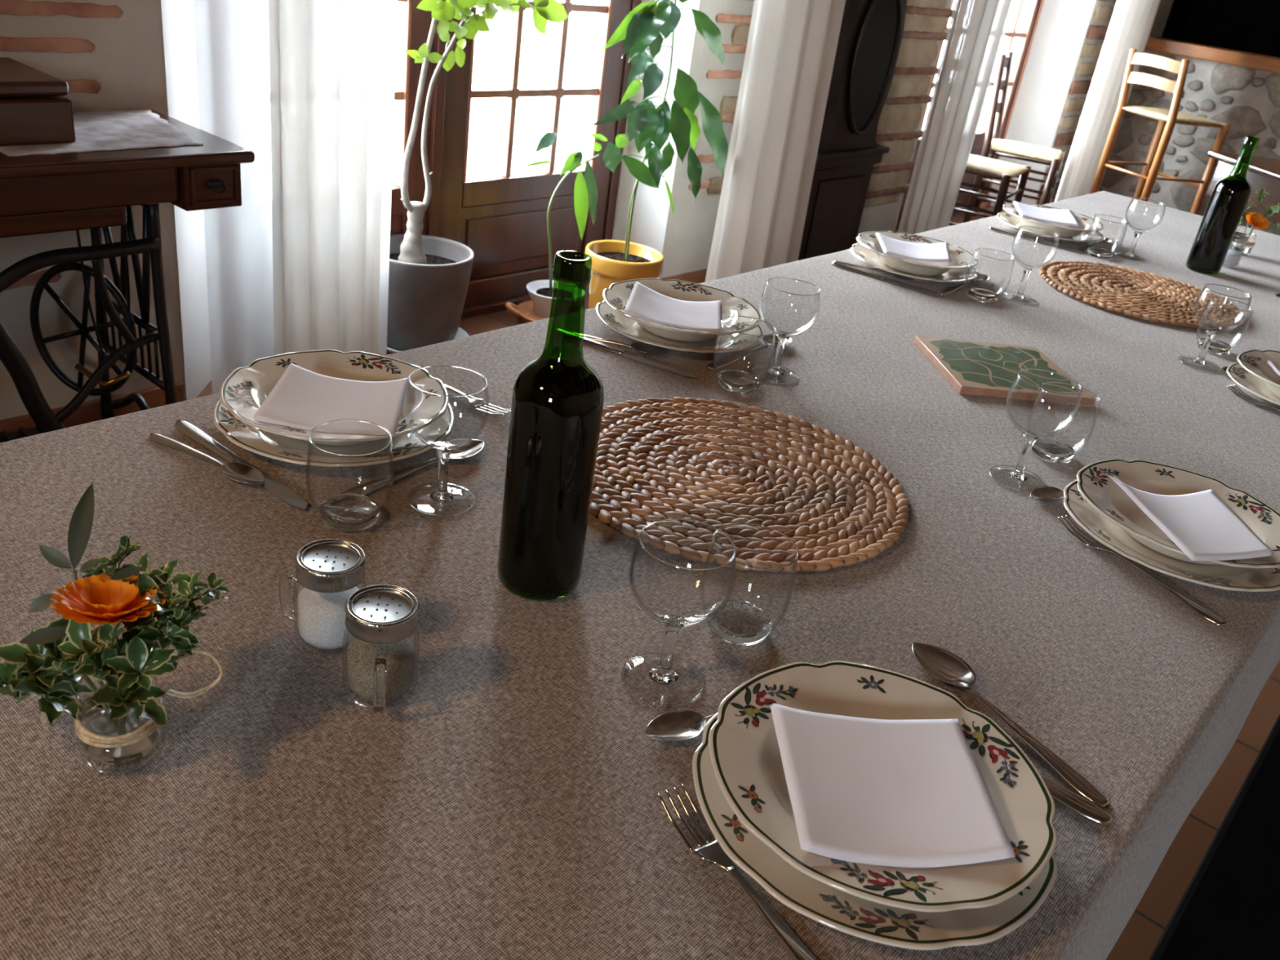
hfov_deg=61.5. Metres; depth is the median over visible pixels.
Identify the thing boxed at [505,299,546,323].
terracotta dish
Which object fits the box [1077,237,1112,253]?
spoon
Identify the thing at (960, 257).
plate
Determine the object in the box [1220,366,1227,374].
spoon
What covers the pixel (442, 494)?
wine glass
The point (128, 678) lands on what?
sprig
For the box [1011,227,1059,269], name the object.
glass bowl
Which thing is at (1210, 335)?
wine glass
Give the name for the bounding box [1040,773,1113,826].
knife
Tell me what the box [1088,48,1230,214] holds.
bar stool
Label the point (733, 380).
tumbler
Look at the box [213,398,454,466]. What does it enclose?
dinner plate
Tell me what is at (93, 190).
table
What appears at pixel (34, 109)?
box
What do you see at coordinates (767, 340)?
spoon bowl
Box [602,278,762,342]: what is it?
plate
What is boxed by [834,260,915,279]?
spoon
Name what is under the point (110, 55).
wall
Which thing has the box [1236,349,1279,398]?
plate
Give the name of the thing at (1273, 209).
sprig
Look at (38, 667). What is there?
sprig
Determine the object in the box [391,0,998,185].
window
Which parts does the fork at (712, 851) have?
handle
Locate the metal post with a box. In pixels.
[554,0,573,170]
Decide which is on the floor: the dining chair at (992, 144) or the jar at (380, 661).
the dining chair at (992, 144)
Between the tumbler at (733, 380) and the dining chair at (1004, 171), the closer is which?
the tumbler at (733, 380)
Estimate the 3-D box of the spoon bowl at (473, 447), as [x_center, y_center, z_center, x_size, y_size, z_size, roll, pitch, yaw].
[-0.194,-0.031,1.158,0.043,0.010,0.066,26,32,30]
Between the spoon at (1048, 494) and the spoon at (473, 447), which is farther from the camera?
the spoon at (1048, 494)
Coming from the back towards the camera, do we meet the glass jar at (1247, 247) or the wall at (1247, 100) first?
the wall at (1247, 100)
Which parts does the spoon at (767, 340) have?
handle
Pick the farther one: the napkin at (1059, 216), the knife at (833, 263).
the napkin at (1059, 216)
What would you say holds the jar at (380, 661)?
on the pepper shaker at (380, 660)
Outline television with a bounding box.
[1161,0,1279,55]
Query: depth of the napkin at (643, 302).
1.55 m
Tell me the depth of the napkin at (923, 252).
2.08 m
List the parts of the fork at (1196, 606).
handle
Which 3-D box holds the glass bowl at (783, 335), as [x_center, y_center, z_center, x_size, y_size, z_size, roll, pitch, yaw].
[0.202,-0.230,1.463,0.080,0.071,0.080,14,28,11]
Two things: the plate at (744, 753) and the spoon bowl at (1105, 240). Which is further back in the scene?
the spoon bowl at (1105, 240)
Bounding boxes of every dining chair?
[949,154,1031,225]
[962,51,1065,222]
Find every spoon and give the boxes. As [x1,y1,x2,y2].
[147,432,264,484]
[337,438,484,495]
[583,333,665,355]
[644,709,714,741]
[705,334,792,370]
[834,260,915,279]
[911,642,1109,808]
[937,273,990,295]
[994,226,1062,242]
[1030,486,1064,502]
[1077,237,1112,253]
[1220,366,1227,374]
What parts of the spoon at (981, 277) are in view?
handle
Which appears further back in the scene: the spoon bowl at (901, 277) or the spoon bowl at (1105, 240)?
the spoon bowl at (1105, 240)
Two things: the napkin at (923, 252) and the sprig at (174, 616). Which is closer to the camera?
the sprig at (174, 616)
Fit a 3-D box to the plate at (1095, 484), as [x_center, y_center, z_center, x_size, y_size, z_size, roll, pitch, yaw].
[0.603,0.048,1.198,0.236,0.038,0.238,30,34,35]
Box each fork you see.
[444,383,511,415]
[657,783,817,959]
[1057,515,1227,626]
[1226,384,1279,411]
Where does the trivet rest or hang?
on the tablecloth
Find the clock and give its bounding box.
[798,0,906,260]
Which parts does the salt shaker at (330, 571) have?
glass handle, lid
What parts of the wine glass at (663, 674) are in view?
stem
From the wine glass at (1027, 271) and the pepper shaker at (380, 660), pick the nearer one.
the pepper shaker at (380, 660)
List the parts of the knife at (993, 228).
handle, blade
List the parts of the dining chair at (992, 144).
post, post, rush seat, leg, leg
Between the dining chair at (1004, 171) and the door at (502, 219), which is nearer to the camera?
the door at (502, 219)
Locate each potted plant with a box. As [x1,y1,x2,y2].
[386,0,568,353]
[518,132,627,318]
[585,0,728,308]
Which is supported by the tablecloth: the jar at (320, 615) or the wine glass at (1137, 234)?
the wine glass at (1137, 234)
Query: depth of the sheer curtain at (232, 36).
2.68 m
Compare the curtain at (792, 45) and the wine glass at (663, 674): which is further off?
the curtain at (792, 45)
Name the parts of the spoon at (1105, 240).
handle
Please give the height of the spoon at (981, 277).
0.011 m
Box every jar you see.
[40,650,222,776]
[293,578,366,656]
[342,626,419,709]
[1230,229,1257,255]
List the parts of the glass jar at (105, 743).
jar glass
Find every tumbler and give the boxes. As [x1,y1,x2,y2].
[306,419,393,531]
[700,522,798,645]
[712,315,776,393]
[965,248,1015,303]
[1026,382,1101,463]
[1085,213,1128,258]
[1195,297,1253,355]
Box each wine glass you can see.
[403,364,489,515]
[621,517,736,706]
[751,277,820,383]
[989,368,1082,492]
[1000,226,1059,304]
[1115,197,1165,261]
[1177,284,1252,371]
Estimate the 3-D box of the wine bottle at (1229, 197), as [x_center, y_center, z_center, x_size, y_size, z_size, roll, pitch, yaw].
[1.317,-0.616,2.413,0.075,0.299,0.075,13,27,7]
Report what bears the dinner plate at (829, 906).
on the tablecloth
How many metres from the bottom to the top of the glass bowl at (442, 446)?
0.071 m
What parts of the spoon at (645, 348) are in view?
handle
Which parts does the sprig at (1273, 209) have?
stem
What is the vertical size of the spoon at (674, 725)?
0.010 m
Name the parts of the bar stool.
post, leg, post, rush seat, leg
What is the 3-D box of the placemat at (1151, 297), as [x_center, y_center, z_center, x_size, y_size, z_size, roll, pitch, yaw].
[1.017,-0.381,2.188,0.398,0.012,0.397,-1,29,-17]
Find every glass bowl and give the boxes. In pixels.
[403,379,489,450]
[629,537,735,628]
[760,283,820,337]
[1005,373,1081,438]
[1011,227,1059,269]
[1124,200,1165,232]
[1194,286,1251,333]
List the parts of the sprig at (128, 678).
stem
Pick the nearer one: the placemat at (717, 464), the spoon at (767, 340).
the placemat at (717, 464)
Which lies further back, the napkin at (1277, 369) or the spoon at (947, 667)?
the napkin at (1277, 369)
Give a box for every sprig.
[0,617,114,725]
[19,482,151,719]
[57,619,176,726]
[80,534,201,670]
[110,568,230,720]
[1238,187,1279,233]
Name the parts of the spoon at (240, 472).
handle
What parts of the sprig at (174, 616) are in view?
stem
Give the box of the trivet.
[913,335,1095,406]
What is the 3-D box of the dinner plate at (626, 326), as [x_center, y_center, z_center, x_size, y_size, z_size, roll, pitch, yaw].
[0.059,-0.231,1.604,0.251,0.021,0.254,-2,29,-19]
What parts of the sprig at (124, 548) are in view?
stem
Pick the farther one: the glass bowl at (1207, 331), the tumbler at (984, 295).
the tumbler at (984, 295)
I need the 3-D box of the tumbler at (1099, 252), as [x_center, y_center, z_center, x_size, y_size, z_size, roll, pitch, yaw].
[1.061,-0.554,2.450,0.078,0.086,0.078,-8,32,-29]
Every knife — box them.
[173,419,307,510]
[582,336,696,377]
[831,261,941,297]
[988,226,1083,253]
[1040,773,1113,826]
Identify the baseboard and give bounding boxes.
[0,194,1056,433]
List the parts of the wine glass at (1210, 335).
stem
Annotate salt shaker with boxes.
[278,538,366,656]
[1223,231,1249,268]
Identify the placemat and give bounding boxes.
[589,396,909,573]
[1039,261,1244,328]
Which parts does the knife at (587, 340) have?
handle, blade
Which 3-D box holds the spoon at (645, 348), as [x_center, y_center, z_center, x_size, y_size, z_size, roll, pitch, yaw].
[-0.041,-0.195,1.521,0.160,0.010,0.034,15,28,13]
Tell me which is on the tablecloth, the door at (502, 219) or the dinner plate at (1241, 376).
the dinner plate at (1241, 376)
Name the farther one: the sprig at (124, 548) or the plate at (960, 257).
the plate at (960, 257)
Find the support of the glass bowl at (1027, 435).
on the wine glass at (1030, 438)
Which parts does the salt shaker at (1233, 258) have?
lid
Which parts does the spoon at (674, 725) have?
handle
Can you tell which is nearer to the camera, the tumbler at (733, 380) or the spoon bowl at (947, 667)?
the spoon bowl at (947, 667)
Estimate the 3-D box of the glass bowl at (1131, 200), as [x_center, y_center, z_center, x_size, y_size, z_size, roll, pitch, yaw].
[1.152,-0.602,2.459,0.080,0.071,0.080,3,28,-11]
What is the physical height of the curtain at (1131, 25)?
2.305 m
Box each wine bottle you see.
[497,250,604,600]
[1185,135,1259,274]
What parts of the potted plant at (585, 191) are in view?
pot, stem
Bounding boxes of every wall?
[0,0,1117,420]
[1098,0,1279,235]
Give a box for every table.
[0,110,255,443]
[1206,151,1279,224]
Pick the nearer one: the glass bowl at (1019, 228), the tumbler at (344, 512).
the tumbler at (344, 512)
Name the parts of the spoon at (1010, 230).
handle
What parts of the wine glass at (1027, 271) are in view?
stem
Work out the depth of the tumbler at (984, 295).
1.99 m
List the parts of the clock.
panel, moulding, glass door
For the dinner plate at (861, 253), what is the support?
on the tablecloth
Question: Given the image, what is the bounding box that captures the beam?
[1145,35,1279,73]
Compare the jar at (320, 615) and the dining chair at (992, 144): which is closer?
the jar at (320, 615)
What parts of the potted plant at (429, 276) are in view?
pot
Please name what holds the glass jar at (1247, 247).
on the tablecloth
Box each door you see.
[390,0,641,319]
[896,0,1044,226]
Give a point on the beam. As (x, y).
(1206, 52)
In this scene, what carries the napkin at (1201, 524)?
on the plate at (1095, 484)
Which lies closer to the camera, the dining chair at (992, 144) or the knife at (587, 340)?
the knife at (587, 340)
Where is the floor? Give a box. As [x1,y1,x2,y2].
[195,205,1279,959]
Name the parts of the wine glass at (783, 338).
stem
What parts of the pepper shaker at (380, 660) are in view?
glass handle, lid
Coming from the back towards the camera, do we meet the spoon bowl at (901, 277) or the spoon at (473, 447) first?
the spoon bowl at (901, 277)
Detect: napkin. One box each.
[252,363,408,436]
[623,281,721,332]
[770,702,1015,867]
[875,232,951,262]
[1012,200,1079,226]
[1111,474,1273,560]
[1267,360,1279,375]
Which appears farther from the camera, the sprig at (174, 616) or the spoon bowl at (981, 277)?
the spoon bowl at (981, 277)
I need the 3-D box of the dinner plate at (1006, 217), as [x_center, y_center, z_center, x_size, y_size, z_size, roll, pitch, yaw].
[0.989,-0.606,2.602,0.251,0.021,0.254,-1,29,-19]
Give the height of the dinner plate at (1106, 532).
0.021 m
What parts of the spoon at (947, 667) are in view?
handle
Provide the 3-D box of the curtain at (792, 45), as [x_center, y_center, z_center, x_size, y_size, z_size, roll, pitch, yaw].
[0.576,-1.688,3.670,0.072,2.305,0.637,28,33,32]
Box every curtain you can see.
[192,0,397,394]
[267,0,387,355]
[704,0,845,282]
[897,0,1015,234]
[1053,0,1160,202]
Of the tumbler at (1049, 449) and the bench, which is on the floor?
the bench
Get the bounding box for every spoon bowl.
[219,461,264,484]
[433,438,484,460]
[630,342,665,355]
[760,334,792,347]
[890,271,915,279]
[911,642,975,688]
[973,273,990,281]
[1041,236,1062,242]
[1098,237,1112,243]
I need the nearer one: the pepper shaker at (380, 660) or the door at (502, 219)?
the pepper shaker at (380, 660)
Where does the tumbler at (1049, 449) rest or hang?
on the tablecloth
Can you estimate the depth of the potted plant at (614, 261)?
3.46 m
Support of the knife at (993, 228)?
on the tablecloth
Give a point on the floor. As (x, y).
(1148, 921)
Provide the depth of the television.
7.38 m
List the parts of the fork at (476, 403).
handle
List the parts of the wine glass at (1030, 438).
stem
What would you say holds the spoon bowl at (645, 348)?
on the spoon at (645, 348)
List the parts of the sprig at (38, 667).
stem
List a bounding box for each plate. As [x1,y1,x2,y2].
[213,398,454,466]
[219,349,448,445]
[595,299,764,352]
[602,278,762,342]
[692,712,1057,950]
[708,660,1057,912]
[849,242,978,283]
[856,231,978,275]
[996,211,1104,243]
[1002,202,1104,238]
[1063,479,1279,591]
[1076,458,1279,568]
[1226,362,1279,408]
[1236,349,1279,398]
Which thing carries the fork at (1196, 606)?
on the tablecloth
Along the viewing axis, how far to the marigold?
2.67 m
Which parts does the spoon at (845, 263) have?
handle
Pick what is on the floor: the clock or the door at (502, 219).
the clock
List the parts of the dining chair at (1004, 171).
rush seat, leg, leg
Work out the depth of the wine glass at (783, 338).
1.48 m
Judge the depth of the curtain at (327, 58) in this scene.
2.75 m
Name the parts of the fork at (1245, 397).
handle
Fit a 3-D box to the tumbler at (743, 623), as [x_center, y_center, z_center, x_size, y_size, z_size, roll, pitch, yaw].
[0.091,0.092,0.922,0.078,0.086,0.078,28,33,32]
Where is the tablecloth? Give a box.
[0,191,1279,959]
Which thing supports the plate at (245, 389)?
on the dinner plate at (249, 437)
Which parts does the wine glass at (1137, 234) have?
stem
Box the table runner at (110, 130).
[0,109,203,155]
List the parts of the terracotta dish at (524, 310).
handle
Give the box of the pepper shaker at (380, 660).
[342,584,419,712]
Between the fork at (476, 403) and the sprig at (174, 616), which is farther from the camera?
the fork at (476, 403)
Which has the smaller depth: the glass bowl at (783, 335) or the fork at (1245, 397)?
the glass bowl at (783, 335)
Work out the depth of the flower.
0.68 m
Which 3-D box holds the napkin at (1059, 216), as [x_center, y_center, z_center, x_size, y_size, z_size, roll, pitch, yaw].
[0.980,-0.644,2.594,0.147,0.015,0.151,11,27,4]
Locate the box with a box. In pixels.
[0,57,75,146]
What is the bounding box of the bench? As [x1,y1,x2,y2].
[1148,714,1279,959]
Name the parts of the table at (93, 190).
pitman rod, frame, drawer, drawer moulding, drawer pull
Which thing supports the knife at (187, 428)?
on the tablecloth
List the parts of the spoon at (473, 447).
handle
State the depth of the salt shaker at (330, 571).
0.82 m
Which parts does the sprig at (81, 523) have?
stem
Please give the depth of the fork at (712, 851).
0.70 m
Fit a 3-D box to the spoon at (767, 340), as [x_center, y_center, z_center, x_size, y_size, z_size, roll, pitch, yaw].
[0.161,-0.186,1.563,0.043,0.011,0.205,27,33,32]
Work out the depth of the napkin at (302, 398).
1.12 m
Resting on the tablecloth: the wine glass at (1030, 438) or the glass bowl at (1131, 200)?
the wine glass at (1030, 438)
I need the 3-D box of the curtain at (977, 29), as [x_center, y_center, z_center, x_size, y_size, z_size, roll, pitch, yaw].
[1.488,-2.042,4.620,0.042,2.305,0.651,27,32,31]
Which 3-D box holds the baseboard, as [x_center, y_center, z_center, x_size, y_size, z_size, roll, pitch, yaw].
[-0.332,-0.567,3.713,0.035,0.080,10.350,28,33,32]
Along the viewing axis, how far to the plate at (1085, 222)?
2.56 m
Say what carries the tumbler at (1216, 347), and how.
on the tablecloth
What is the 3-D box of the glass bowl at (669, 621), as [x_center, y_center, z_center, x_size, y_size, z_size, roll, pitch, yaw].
[0.031,0.078,0.821,0.080,0.071,0.080,28,33,32]
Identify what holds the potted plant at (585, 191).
in the terracotta dish at (524, 310)
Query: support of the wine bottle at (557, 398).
on the tablecloth
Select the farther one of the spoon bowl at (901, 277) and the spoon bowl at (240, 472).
the spoon bowl at (901, 277)
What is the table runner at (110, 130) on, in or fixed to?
on the table at (93, 190)
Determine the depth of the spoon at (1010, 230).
2.55 m
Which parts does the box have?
lid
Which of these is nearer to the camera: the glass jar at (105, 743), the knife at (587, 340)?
the glass jar at (105, 743)
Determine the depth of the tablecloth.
0.91 m
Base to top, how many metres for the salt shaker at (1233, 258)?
0.077 m
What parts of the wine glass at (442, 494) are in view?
stem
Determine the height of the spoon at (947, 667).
0.011 m
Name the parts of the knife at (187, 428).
handle, blade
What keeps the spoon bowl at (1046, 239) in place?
on the spoon at (1010, 230)
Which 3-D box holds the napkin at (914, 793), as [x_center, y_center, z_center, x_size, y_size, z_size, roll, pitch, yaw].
[0.165,0.204,0.724,0.143,0.018,0.131,5,27,-6]
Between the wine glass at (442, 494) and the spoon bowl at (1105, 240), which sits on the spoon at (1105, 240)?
the spoon bowl at (1105, 240)
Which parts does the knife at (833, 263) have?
handle, blade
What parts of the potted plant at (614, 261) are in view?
pot, stem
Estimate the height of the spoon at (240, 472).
0.010 m
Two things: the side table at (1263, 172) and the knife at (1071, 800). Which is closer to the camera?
the knife at (1071, 800)

